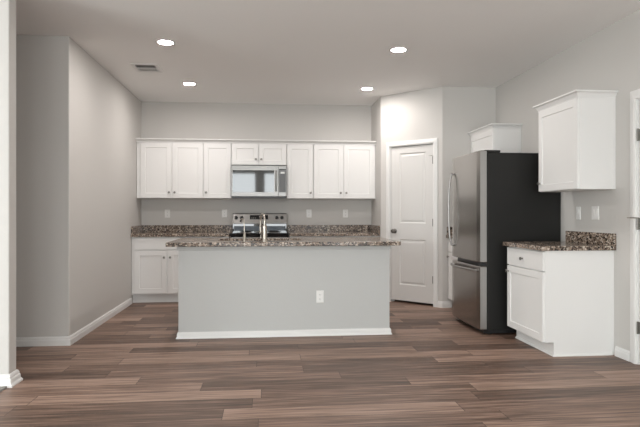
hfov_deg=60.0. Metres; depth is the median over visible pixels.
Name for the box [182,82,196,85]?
recessed light
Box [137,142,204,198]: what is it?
upper cabinet
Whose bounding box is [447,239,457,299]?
base cabinet
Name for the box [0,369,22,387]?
baseboard
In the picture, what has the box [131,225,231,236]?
countertop
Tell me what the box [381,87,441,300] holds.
wall
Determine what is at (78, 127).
wall
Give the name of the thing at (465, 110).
wall
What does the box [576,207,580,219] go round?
light switch
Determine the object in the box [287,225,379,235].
countertop
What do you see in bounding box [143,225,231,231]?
backsplash
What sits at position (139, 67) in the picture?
ceiling vent
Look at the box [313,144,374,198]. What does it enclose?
upper cabinet
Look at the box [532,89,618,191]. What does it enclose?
upper cabinet
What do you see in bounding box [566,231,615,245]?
backsplash
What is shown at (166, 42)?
recessed light
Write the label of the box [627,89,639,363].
door
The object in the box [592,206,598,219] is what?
light switch
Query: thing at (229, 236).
base cabinet
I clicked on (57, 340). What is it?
baseboard
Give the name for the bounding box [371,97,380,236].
wall
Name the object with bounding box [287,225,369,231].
backsplash
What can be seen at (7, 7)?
wall
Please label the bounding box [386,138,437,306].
door
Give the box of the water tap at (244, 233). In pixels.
[240,218,245,240]
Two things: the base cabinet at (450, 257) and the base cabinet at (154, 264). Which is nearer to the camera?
the base cabinet at (450, 257)
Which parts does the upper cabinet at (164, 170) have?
door, door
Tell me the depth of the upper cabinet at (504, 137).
6.23 m
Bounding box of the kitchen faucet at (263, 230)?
[259,213,266,240]
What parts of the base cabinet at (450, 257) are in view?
drawer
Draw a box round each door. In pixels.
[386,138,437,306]
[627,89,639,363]
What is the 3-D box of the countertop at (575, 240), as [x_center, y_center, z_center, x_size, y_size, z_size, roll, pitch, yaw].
[2.078,0.234,4.888,0.641,0.138,0.740,0,0,-6]
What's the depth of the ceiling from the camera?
5.04 m
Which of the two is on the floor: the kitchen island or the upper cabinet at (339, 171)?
the kitchen island
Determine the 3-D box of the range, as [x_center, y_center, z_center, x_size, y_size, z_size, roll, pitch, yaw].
[-0.828,0.582,7.607,0.784,1.172,0.686,0,0,-6]
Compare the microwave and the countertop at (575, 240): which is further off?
the microwave
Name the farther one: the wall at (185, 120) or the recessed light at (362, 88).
the wall at (185, 120)
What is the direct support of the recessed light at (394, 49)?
in the ceiling
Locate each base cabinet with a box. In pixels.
[132,237,200,302]
[201,236,229,237]
[317,236,378,236]
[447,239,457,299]
[505,247,613,356]
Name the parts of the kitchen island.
baseboard, apron trim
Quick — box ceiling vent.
[130,63,162,72]
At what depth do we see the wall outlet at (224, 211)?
7.89 m
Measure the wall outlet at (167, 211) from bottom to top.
0.118 m
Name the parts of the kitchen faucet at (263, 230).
spout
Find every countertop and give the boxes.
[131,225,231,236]
[166,237,400,246]
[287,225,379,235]
[446,227,451,238]
[503,231,615,250]
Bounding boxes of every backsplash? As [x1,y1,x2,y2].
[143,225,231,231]
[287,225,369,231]
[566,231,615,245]
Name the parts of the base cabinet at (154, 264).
door, drawer, door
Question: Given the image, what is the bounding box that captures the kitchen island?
[176,246,391,338]
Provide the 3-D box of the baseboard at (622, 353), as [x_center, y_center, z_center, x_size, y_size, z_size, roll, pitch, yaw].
[2.435,1.128,4.461,0.016,0.080,0.180,0,0,-6]
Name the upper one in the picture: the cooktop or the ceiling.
the ceiling
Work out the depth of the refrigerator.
5.37 m
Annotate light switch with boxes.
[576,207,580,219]
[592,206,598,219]
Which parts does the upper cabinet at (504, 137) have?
door, crown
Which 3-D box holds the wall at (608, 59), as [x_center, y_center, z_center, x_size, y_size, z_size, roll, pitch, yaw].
[2.665,-0.203,2.773,0.110,2.742,10.996,0,0,-6]
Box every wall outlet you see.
[165,209,169,217]
[222,209,226,217]
[307,209,310,217]
[316,290,323,302]
[343,209,347,217]
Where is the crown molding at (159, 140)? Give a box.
[136,138,375,144]
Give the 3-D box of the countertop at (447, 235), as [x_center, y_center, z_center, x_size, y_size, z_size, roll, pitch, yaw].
[1.913,0.234,6.555,0.641,0.138,0.701,0,0,-6]
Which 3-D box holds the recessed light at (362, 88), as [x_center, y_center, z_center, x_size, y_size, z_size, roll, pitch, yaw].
[0.592,-1.570,6.984,0.180,0.008,0.180,0,0,-6]
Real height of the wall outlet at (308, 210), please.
0.118 m
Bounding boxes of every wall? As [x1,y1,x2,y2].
[0,0,15,373]
[16,35,140,336]
[141,101,370,231]
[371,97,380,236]
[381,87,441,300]
[442,87,495,300]
[496,9,639,354]
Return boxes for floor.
[0,300,639,426]
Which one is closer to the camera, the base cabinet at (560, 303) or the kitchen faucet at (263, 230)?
the base cabinet at (560, 303)
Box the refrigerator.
[448,150,560,333]
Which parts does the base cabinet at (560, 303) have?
drawer, door, shoe moulding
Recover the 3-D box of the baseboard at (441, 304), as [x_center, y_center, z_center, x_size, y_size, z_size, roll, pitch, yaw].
[1.546,1.128,6.871,0.173,0.080,0.046,0,0,9]
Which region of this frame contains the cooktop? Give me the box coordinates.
[229,232,288,235]
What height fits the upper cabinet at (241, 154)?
0.301 m
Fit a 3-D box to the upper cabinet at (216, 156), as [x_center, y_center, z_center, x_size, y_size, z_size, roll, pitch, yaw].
[-1.417,-0.588,7.715,0.376,0.759,0.357,0,0,-6]
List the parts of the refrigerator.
handle, handle, door, freezer door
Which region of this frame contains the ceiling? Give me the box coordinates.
[16,0,639,105]
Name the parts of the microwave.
door glass, handle, control panel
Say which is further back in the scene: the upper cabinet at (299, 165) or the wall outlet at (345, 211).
the wall outlet at (345, 211)
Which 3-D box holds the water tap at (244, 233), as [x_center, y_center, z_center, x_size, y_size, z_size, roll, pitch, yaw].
[-0.740,0.154,5.312,0.034,0.222,0.092,0,0,-42]
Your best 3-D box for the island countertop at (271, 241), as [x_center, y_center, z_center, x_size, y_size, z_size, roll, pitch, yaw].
[-0.368,0.284,5.651,2.188,0.038,1.020,0,0,-6]
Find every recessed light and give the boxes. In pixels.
[155,39,175,45]
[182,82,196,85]
[360,87,373,90]
[389,47,407,52]
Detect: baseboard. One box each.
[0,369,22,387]
[16,298,131,346]
[438,301,451,307]
[615,346,629,361]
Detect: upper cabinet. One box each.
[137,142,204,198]
[203,143,232,198]
[231,143,286,165]
[286,144,312,198]
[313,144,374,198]
[467,123,522,152]
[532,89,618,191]
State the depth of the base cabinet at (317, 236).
7.48 m
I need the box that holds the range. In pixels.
[229,213,288,237]
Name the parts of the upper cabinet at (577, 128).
door, crown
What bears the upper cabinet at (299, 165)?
attached to the wall at (185, 120)
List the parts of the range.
control panel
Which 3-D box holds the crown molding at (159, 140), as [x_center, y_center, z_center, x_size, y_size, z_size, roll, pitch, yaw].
[-0.844,-0.986,7.603,3.270,0.052,0.048,0,0,-6]
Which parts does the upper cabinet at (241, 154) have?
door, door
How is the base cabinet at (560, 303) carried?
on the floor
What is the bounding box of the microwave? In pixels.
[231,165,286,197]
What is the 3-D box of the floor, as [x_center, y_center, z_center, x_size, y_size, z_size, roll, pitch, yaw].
[-1.291,1.228,2.385,8.100,0.120,11.300,0,0,-6]
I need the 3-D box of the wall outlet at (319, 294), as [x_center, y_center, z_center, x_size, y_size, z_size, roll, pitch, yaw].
[0.001,0.796,5.301,0.072,0.118,0.008,0,0,-6]
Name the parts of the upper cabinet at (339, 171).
door, door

